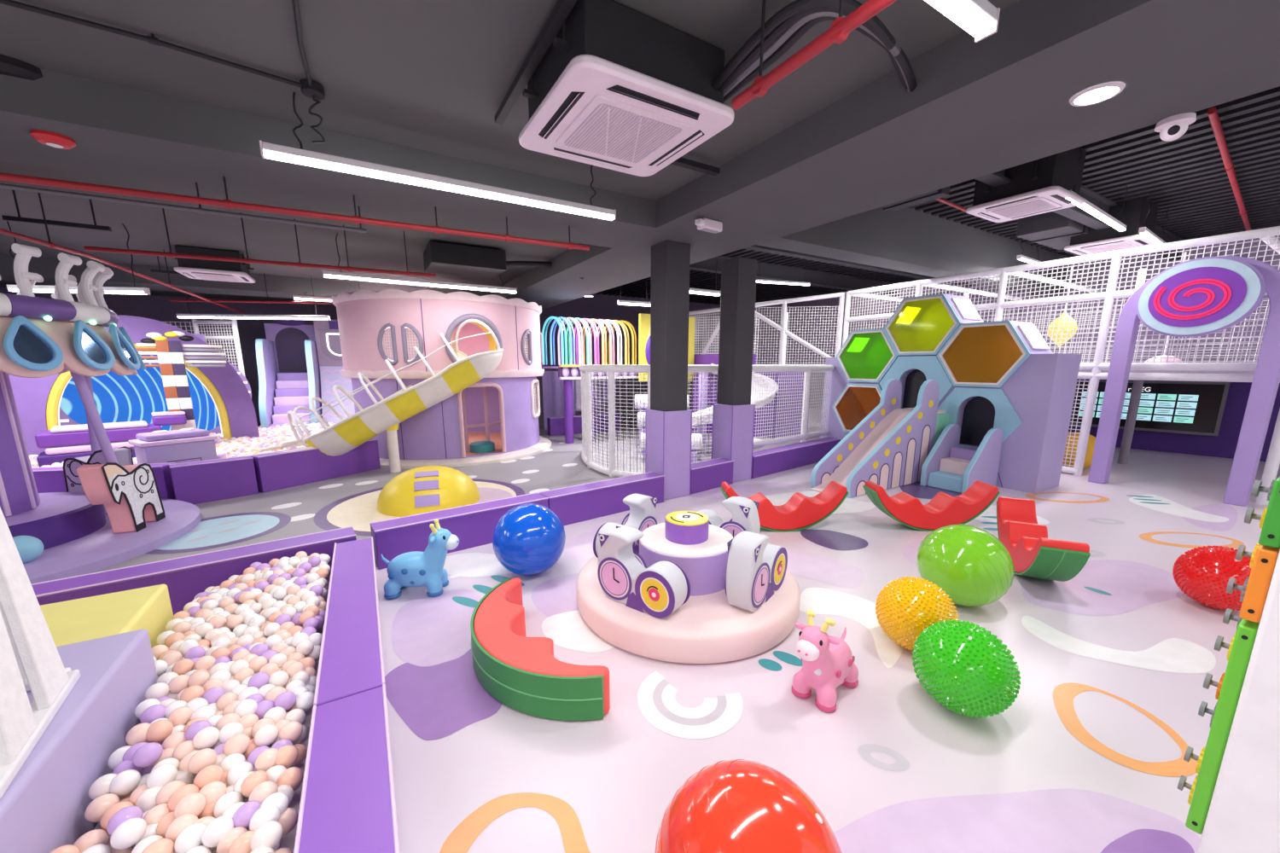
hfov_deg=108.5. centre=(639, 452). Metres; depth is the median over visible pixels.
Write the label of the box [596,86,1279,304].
ceiling
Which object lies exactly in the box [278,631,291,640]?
ball
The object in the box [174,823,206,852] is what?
ball
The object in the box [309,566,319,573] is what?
ball
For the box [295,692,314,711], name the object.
ball
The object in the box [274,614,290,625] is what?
ball
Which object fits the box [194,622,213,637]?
ball
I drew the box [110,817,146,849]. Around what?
ball
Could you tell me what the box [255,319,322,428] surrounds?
stairs
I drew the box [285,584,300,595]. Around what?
ball
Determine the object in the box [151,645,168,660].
ball
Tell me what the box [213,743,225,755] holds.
ball
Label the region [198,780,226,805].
ball
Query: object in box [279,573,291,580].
ball
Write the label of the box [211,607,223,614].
ball
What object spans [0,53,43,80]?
ceiling speaker
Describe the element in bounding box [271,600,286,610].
ball
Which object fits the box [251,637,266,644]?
ball
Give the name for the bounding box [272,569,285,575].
ball
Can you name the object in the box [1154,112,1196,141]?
security camera
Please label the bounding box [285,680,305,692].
ball
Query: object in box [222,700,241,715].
ball
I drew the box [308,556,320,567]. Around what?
ball
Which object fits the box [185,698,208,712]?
ball
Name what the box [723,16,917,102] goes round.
pipe
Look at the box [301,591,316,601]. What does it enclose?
ball
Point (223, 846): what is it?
ball
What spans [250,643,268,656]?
ball
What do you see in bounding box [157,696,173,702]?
ball
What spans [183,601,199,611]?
ball
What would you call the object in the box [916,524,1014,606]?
exercise ball
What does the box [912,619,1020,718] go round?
ball
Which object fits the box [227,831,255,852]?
ball
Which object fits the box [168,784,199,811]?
ball
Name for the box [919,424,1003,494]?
steps
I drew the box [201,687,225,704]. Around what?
ball
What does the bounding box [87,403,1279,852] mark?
floor
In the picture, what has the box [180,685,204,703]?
ball
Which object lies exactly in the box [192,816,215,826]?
ball
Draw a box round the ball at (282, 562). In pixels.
[277,558,288,567]
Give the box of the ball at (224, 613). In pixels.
[216,610,231,616]
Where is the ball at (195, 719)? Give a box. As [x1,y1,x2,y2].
[183,717,207,733]
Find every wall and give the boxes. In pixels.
[0,287,720,426]
[8,315,259,455]
[31,462,175,500]
[31,526,356,615]
[168,455,258,504]
[250,438,380,493]
[293,536,400,852]
[369,492,548,570]
[538,471,664,525]
[546,413,619,436]
[690,458,733,494]
[1068,378,1279,461]
[1197,550,1279,852]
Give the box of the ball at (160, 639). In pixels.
[156,630,174,645]
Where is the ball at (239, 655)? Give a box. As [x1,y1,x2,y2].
[231,650,250,661]
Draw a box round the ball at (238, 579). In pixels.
[234,575,243,583]
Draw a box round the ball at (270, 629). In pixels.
[263,622,280,637]
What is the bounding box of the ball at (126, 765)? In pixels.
[112,760,142,773]
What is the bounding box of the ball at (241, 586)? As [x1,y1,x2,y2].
[233,582,248,591]
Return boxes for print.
[64,459,105,492]
[92,452,106,463]
[104,465,122,479]
[107,465,162,524]
[124,448,131,465]
[593,523,605,558]
[626,592,643,612]
[634,544,639,553]
[634,570,674,618]
[765,582,773,602]
[771,547,787,590]
[821,467,837,482]
[856,425,930,495]
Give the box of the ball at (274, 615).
[268,610,281,622]
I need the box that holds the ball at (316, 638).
[307,633,322,645]
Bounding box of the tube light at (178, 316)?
[175,275,330,319]
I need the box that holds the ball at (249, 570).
[243,567,256,575]
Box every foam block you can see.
[0,629,157,852]
[40,584,173,648]
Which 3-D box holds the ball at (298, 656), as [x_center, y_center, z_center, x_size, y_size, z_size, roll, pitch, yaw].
[-1.666,1.007,2.231,0.074,0.074,0.074,-6,12,-30]
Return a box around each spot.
[387,573,394,579]
[401,568,407,575]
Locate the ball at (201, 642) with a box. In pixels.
[197,640,211,647]
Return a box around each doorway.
[902,369,926,408]
[959,396,994,446]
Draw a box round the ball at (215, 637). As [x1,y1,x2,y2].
[210,634,230,645]
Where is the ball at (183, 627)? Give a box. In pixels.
[172,621,191,634]
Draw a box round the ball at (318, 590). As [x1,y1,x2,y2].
[308,585,323,596]
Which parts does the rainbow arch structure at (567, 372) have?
leg, leg, oval pane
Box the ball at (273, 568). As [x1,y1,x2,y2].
[268,566,281,571]
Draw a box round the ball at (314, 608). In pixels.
[304,605,319,616]
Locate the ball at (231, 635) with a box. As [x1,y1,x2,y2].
[223,631,236,638]
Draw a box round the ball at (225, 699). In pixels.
[215,692,238,710]
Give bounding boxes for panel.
[59,354,251,434]
[313,320,354,423]
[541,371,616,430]
[639,313,694,385]
[1069,379,1230,436]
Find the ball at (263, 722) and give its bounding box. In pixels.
[250,717,275,737]
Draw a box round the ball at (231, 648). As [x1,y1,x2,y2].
[227,645,242,653]
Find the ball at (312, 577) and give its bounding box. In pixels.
[306,572,319,583]
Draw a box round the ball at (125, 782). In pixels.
[109,769,140,797]
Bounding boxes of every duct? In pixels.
[880,186,950,210]
[1015,211,1088,255]
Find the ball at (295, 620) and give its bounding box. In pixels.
[291,613,302,626]
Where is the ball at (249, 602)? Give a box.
[242,599,256,605]
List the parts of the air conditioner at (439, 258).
casing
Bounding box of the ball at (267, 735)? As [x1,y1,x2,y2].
[253,724,279,746]
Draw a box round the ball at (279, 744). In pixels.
[270,738,293,750]
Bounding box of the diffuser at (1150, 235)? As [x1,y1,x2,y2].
[1140,231,1162,244]
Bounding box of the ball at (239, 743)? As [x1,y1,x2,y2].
[223,733,250,756]
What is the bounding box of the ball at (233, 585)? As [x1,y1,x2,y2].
[227,582,238,589]
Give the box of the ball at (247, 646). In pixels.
[242,643,252,649]
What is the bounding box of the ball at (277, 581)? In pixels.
[272,576,285,586]
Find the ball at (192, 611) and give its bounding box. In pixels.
[186,606,201,616]
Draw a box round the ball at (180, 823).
[164,814,198,843]
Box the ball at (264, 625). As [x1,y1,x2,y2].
[260,622,273,632]
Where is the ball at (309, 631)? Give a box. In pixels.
[300,626,316,636]
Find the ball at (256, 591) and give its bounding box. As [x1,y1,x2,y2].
[250,588,261,599]
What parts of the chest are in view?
lid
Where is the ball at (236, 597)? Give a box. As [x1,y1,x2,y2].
[233,591,245,604]
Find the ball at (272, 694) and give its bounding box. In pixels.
[264,686,286,702]
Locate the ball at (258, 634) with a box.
[251,631,267,639]
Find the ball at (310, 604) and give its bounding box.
[302,603,315,612]
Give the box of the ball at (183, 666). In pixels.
[171,658,194,675]
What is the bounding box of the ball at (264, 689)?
[256,684,275,697]
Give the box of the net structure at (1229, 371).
[842,226,1279,505]
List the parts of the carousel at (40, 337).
mirror frame, mirror frame, mirror frame, mirror frame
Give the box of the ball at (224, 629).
[218,627,230,633]
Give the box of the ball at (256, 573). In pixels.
[253,570,261,575]
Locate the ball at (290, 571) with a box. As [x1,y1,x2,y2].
[286,568,296,577]
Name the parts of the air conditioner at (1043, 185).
panel, hanger rod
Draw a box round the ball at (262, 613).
[258,608,268,616]
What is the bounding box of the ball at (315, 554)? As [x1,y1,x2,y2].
[308,552,319,559]
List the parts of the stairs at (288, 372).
name plate, doorway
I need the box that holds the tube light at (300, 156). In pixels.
[259,92,616,221]
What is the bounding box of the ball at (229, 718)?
[215,713,240,731]
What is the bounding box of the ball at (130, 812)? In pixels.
[106,806,142,835]
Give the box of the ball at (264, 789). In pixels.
[248,780,278,803]
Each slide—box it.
[254,319,503,472]
[692,354,778,444]
[810,378,949,498]
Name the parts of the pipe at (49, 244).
hanger rod, hanger rod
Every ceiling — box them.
[0,0,1019,305]
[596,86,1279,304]
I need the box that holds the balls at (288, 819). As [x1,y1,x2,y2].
[81,551,330,852]
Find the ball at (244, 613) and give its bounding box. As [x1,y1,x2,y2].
[238,608,255,618]
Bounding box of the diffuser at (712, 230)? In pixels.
[700,228,718,233]
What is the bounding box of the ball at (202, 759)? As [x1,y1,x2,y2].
[187,748,216,773]
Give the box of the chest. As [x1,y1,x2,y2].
[128,428,217,464]
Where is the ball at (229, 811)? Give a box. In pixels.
[221,802,244,818]
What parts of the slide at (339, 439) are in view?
cage rail, cage rail, post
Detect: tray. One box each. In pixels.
[494,0,576,125]
[494,0,720,175]
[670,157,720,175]
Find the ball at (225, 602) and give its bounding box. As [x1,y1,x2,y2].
[218,597,235,609]
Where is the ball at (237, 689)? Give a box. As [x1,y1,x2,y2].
[230,684,248,695]
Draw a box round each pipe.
[0,172,589,250]
[0,192,265,321]
[83,208,435,277]
[169,273,360,303]
[711,0,905,90]
[717,6,907,92]
[722,11,910,96]
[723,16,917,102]
[731,0,896,110]
[936,197,976,216]
[1206,107,1251,231]
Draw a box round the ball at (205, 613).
[196,609,214,620]
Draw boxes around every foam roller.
[634,394,688,409]
[637,412,694,428]
[640,433,702,450]
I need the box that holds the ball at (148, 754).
[132,742,162,767]
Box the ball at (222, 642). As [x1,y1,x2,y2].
[211,636,231,648]
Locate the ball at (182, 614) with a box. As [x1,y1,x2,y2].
[171,610,190,619]
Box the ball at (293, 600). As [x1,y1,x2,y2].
[286,595,301,605]
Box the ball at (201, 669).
[189,669,209,676]
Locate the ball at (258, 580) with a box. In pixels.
[253,579,267,587]
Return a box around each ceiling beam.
[0,68,656,248]
[0,254,490,298]
[490,0,1279,309]
[689,256,899,296]
[744,244,973,286]
[756,207,1070,296]
[973,169,1185,261]
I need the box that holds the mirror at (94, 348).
[81,329,106,363]
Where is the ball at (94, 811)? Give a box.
[84,793,119,822]
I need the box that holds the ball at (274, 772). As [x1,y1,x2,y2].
[266,765,286,784]
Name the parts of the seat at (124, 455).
hanging rod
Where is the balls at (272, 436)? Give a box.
[29,421,335,467]
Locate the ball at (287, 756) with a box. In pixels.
[275,744,298,767]
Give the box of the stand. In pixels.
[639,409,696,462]
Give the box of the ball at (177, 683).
[168,674,189,693]
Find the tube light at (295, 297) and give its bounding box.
[292,291,331,302]
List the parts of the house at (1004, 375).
frame, frame, acrylic pane, frame, acrylic pane, frame, roof light pane, door panel, frame, frame, panel, roof light frame, roof light pane, door panel, frame, acrylic pane, frame, roof light frame, roof light pane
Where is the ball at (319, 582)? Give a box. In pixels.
[313,579,325,587]
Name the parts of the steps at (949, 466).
panel, panel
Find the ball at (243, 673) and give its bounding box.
[233,668,254,683]
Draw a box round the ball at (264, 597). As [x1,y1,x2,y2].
[257,593,273,604]
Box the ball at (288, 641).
[284,636,293,646]
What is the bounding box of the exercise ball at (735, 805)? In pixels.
[654,759,842,852]
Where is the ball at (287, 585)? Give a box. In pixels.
[283,582,295,589]
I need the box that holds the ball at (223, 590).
[215,587,229,595]
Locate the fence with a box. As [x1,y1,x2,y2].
[578,365,834,477]
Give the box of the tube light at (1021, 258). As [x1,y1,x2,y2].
[1016,238,1041,263]
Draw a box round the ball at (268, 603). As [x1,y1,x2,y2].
[261,598,277,609]
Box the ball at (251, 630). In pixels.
[243,625,260,635]
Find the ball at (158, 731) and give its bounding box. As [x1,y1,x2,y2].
[145,720,173,742]
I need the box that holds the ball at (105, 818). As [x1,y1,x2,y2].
[99,801,133,831]
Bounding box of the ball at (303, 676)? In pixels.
[290,671,309,685]
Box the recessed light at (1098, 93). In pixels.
[1069,81,1125,106]
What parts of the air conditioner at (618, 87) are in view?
hanger rod, hanger rod, casing, panel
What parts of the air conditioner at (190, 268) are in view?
panel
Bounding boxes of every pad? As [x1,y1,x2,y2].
[645,408,692,500]
[711,403,755,482]
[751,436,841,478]
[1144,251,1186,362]
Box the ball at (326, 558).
[319,553,330,563]
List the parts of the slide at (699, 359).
post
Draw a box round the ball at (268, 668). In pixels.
[259,663,279,674]
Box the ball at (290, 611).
[281,606,296,619]
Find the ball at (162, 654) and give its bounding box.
[157,650,175,660]
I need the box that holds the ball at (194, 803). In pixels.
[174,792,206,819]
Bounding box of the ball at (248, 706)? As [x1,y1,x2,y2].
[233,698,257,717]
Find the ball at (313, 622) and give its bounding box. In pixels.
[302,617,319,628]
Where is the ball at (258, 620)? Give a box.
[248,615,266,628]
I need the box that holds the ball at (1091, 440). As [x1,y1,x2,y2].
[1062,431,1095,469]
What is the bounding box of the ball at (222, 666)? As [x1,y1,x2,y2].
[209,662,230,675]
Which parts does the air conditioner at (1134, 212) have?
panel, hanger rod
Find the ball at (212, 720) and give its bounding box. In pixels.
[205,715,222,727]
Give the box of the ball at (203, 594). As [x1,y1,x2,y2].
[195,592,208,598]
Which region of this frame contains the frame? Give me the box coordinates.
[0,506,80,800]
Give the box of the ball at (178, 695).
[175,688,186,700]
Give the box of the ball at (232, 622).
[226,615,244,628]
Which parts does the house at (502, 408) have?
roof trim, floor trim, door frame, rail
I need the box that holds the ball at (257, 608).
[248,603,263,613]
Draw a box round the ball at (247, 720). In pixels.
[238,713,259,728]
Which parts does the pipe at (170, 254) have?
hanger rod, hanger rod, hanger rod, hanger rod, hanger rod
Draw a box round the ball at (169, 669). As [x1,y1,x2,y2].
[164,663,174,673]
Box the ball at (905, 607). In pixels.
[875,576,959,651]
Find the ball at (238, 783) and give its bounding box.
[232,771,254,798]
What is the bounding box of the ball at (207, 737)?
[192,727,219,750]
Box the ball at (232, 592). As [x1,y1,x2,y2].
[226,587,240,599]
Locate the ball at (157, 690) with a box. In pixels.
[144,682,169,699]
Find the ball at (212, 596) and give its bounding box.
[208,593,221,599]
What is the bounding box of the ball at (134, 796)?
[128,783,147,806]
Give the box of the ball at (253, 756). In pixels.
[246,745,269,767]
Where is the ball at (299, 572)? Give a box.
[291,568,306,577]
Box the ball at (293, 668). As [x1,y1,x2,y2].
[285,662,305,678]
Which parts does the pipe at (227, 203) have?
hanger rod, hanger rod, hanger rod, hanger rod, hanger rod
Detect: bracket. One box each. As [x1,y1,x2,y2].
[1,189,111,232]
[150,256,181,274]
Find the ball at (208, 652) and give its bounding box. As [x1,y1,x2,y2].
[204,645,221,656]
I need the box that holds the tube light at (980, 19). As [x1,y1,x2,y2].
[924,0,1000,42]
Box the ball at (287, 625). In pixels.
[279,622,295,630]
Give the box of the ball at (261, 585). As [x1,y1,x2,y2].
[255,581,269,592]
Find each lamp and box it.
[43,315,52,320]
[88,320,96,325]
[694,217,722,233]
[1047,267,1077,346]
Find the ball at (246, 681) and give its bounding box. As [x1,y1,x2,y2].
[240,675,252,685]
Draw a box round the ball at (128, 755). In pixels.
[122,742,147,761]
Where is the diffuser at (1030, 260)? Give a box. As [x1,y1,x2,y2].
[1018,257,1035,263]
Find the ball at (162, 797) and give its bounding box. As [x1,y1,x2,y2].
[155,780,186,805]
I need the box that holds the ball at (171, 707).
[164,700,186,718]
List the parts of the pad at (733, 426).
pad panel, pad panel, pad panel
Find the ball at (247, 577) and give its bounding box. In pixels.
[240,573,255,583]
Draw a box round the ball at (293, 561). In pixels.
[288,557,300,568]
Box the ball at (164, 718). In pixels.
[151,717,168,724]
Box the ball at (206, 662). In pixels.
[194,655,215,670]
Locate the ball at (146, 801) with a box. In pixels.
[134,786,162,813]
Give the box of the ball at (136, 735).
[125,722,151,745]
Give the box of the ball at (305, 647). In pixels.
[296,640,314,656]
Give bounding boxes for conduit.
[0,0,301,87]
[0,182,366,233]
[292,0,313,87]
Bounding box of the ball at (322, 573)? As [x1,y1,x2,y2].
[315,568,329,578]
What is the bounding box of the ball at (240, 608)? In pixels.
[234,604,249,615]
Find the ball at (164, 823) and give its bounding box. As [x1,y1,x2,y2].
[156,810,174,838]
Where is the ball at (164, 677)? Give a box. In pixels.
[156,671,179,683]
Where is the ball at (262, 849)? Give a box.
[250,846,274,852]
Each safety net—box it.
[688,292,844,372]
[752,235,1279,409]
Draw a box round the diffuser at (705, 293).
[689,290,719,296]
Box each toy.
[380,518,459,599]
[791,610,858,712]
[1177,608,1259,834]
[1226,543,1279,622]
[1244,477,1279,547]
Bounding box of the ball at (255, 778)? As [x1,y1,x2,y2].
[240,770,269,797]
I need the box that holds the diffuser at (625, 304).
[619,302,650,306]
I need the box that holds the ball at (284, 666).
[280,659,297,671]
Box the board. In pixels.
[692,372,811,439]
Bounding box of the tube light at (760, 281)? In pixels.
[756,256,810,285]
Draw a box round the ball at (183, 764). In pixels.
[178,750,199,773]
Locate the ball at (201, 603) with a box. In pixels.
[199,599,211,607]
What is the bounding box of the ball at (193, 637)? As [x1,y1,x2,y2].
[182,634,201,641]
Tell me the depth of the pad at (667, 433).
5.73 m
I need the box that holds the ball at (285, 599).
[282,593,295,603]
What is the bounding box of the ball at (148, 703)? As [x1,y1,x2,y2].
[133,698,160,719]
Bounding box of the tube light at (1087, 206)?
[1065,147,1127,232]
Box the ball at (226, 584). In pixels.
[219,580,234,588]
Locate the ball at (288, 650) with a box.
[279,645,296,657]
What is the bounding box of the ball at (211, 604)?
[201,599,218,610]
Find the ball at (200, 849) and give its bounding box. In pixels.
[186,845,211,852]
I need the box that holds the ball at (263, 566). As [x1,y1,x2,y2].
[256,563,271,570]
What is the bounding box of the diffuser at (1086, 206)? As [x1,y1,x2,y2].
[1065,197,1124,231]
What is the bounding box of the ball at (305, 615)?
[298,610,314,624]
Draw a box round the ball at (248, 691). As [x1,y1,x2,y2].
[237,686,258,701]
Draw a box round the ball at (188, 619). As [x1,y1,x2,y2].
[182,616,194,622]
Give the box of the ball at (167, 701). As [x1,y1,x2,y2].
[159,698,176,707]
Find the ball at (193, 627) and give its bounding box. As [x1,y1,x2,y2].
[189,621,205,630]
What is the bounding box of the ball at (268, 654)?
[261,650,278,662]
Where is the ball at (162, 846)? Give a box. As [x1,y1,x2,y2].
[141,838,174,852]
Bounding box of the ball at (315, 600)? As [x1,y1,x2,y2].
[305,595,320,606]
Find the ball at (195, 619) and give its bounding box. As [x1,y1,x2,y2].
[189,617,205,624]
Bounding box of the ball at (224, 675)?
[208,669,231,682]
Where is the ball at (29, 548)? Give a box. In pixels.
[12,535,43,563]
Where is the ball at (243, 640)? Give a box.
[235,634,254,646]
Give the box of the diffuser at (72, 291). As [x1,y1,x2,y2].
[10,289,144,294]
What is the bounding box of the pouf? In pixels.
[469,441,494,453]
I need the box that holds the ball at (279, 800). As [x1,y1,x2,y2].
[259,792,288,814]
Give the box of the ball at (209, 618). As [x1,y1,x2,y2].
[204,614,218,622]
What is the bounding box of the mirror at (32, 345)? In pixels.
[13,325,53,363]
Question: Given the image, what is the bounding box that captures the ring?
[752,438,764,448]
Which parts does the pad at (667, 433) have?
pad panel, pad panel, pad panel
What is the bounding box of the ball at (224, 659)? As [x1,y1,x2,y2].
[214,656,231,664]
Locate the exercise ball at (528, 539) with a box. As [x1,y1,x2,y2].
[492,503,565,575]
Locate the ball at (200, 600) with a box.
[196,596,211,603]
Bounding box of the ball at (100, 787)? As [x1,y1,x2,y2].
[87,773,117,800]
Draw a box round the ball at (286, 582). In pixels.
[279,580,293,587]
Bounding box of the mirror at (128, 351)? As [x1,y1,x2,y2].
[117,335,133,363]
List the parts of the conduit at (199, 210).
hanger rod, hanger rod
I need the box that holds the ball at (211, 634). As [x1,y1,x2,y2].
[204,628,223,642]
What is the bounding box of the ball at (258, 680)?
[248,672,269,688]
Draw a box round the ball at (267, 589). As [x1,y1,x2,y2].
[263,584,276,593]
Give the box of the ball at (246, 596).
[238,591,254,604]
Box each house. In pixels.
[331,289,551,469]
[820,293,1082,494]
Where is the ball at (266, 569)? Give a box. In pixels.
[260,567,270,573]
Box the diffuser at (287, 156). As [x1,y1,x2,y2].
[263,151,613,220]
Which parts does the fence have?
post, post, post, rail, post, rail, rail, post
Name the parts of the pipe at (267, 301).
hanger rod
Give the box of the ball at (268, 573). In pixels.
[261,570,273,580]
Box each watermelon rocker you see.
[470,577,610,721]
[719,480,848,532]
[862,480,1000,531]
[996,496,1090,581]
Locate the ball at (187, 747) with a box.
[172,739,196,762]
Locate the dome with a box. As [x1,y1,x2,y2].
[377,465,479,517]
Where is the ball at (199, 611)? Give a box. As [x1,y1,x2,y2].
[194,608,209,617]
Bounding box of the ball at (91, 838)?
[73,829,108,852]
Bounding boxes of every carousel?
[0,243,201,584]
[576,493,800,663]
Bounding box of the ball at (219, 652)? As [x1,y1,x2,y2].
[210,646,230,659]
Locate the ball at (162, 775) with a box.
[145,763,177,788]
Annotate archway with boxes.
[1088,256,1279,506]
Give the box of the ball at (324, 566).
[319,564,331,572]
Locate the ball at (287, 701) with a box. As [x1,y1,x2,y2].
[273,692,296,710]
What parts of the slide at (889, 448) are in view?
panel, panel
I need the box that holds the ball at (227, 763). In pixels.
[219,753,245,771]
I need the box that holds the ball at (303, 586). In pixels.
[299,584,307,588]
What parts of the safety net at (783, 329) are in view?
rail, rail, post, post, rail, rail, rail, post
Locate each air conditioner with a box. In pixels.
[172,245,255,283]
[423,240,583,279]
[518,0,734,176]
[965,146,1086,222]
[1064,197,1158,255]
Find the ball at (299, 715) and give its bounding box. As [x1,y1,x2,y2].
[285,709,305,724]
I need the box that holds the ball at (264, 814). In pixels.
[249,804,280,831]
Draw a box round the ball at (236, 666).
[229,659,249,675]
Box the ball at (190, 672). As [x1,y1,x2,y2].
[185,669,197,676]
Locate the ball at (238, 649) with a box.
[229,647,248,659]
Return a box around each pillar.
[650,239,690,411]
[717,256,756,405]
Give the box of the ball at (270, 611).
[263,607,279,620]
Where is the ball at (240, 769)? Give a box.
[226,761,253,785]
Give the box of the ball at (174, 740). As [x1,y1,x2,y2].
[161,732,186,749]
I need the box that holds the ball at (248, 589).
[244,587,255,591]
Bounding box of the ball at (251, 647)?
[248,642,262,651]
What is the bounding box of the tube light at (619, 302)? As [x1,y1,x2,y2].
[616,278,650,306]
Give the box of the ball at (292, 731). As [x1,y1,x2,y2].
[279,721,302,742]
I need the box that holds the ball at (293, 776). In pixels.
[276,767,302,790]
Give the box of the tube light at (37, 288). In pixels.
[5,221,150,295]
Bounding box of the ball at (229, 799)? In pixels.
[213,791,243,818]
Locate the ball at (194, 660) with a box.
[191,657,199,663]
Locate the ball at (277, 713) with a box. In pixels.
[262,706,285,723]
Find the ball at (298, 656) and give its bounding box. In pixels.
[286,651,305,662]
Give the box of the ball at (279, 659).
[267,653,287,669]
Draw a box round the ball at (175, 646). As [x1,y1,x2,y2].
[168,640,184,651]
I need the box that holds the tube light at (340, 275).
[322,232,517,293]
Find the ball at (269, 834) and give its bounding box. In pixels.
[250,820,282,850]
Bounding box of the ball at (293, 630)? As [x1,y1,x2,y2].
[287,625,302,636]
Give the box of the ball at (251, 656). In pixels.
[241,653,257,662]
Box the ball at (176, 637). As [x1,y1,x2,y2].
[164,632,185,647]
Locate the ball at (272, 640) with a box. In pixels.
[263,634,282,649]
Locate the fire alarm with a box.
[29,129,75,149]
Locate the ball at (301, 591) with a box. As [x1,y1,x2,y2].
[295,588,308,598]
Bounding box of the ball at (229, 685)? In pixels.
[221,679,240,693]
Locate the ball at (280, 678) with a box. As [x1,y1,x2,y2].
[267,670,289,686]
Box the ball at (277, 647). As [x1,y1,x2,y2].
[270,642,288,653]
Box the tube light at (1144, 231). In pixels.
[1138,192,1169,244]
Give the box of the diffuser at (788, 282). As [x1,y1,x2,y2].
[756,280,809,285]
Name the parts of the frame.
frame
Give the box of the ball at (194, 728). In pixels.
[184,720,211,740]
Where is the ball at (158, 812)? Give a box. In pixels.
[143,803,171,826]
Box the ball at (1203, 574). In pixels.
[1172,545,1251,610]
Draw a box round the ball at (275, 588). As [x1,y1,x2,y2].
[268,586,282,595]
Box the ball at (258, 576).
[254,573,263,581]
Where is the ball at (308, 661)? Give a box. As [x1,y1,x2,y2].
[299,657,315,668]
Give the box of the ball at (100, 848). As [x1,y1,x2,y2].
[81,843,111,852]
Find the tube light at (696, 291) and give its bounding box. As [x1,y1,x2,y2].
[689,256,721,296]
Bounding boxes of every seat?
[62,376,133,514]
[69,371,165,533]
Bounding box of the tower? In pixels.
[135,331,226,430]
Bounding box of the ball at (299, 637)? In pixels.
[290,633,308,648]
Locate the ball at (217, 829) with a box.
[201,815,234,848]
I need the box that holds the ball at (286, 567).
[281,564,293,573]
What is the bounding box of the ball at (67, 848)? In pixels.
[49,844,79,852]
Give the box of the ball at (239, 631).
[232,623,249,637]
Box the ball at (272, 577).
[267,573,279,584]
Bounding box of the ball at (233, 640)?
[229,636,238,645]
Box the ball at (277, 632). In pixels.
[273,629,287,634]
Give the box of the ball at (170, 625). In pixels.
[165,618,183,631]
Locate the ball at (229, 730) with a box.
[218,721,244,744]
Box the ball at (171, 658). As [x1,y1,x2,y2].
[161,651,182,666]
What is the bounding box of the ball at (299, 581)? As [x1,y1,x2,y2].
[293,576,307,586]
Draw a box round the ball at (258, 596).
[255,592,268,603]
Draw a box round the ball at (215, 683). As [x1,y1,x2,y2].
[202,678,223,692]
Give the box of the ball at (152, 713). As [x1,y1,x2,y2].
[139,704,166,723]
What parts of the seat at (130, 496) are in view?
hanging rod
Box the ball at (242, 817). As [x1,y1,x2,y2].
[232,800,261,830]
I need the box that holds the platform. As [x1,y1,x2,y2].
[34,411,186,467]
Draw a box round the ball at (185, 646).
[178,640,198,656]
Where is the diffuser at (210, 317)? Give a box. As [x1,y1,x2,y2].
[178,316,327,319]
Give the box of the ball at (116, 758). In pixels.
[107,745,132,769]
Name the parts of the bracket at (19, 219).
hanger rod, hanger rod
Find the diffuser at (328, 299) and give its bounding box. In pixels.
[294,297,331,302]
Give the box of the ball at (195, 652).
[184,646,205,659]
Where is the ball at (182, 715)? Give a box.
[168,706,192,727]
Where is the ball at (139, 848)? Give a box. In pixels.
[130,835,163,852]
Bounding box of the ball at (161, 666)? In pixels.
[154,660,168,676]
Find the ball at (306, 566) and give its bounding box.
[298,562,311,573]
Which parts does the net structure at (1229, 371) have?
post, rail, post, rail, rail, post, rail, rail, rail, post, post, post, rail, rail, post, rail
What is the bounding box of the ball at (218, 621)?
[208,615,226,628]
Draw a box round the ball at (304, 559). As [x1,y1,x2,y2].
[299,557,308,562]
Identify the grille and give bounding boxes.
[191,273,242,282]
[555,94,692,165]
[986,197,1061,218]
[1080,241,1139,253]
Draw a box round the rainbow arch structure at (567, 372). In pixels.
[541,316,639,443]
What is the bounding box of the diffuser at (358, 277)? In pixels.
[324,274,515,293]
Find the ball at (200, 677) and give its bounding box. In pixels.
[187,670,210,686]
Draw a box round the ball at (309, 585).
[305,582,318,590]
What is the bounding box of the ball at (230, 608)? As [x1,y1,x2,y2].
[223,603,238,615]
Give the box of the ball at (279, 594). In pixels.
[273,587,286,600]
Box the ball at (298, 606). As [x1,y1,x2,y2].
[292,600,305,612]
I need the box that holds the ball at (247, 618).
[243,613,258,625]
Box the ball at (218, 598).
[212,596,222,602]
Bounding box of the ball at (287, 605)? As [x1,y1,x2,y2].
[279,604,293,611]
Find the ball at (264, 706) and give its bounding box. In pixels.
[254,699,273,720]
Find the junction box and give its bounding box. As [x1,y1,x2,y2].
[299,78,325,143]
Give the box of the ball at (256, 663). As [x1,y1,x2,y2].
[249,656,267,673]
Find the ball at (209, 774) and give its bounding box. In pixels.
[193,765,223,790]
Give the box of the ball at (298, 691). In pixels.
[291,686,308,698]
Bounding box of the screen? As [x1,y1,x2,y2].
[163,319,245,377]
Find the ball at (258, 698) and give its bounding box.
[244,693,264,703]
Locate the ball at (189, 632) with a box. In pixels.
[183,630,196,636]
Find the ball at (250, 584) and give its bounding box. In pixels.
[244,580,255,587]
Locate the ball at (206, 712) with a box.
[190,705,215,720]
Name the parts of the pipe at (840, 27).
hanger rod, hanger rod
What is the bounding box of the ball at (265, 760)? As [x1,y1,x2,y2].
[254,748,278,772]
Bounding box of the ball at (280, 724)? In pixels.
[274,719,291,733]
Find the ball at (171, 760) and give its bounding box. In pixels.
[150,757,180,773]
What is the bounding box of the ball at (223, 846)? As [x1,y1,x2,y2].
[216,826,248,852]

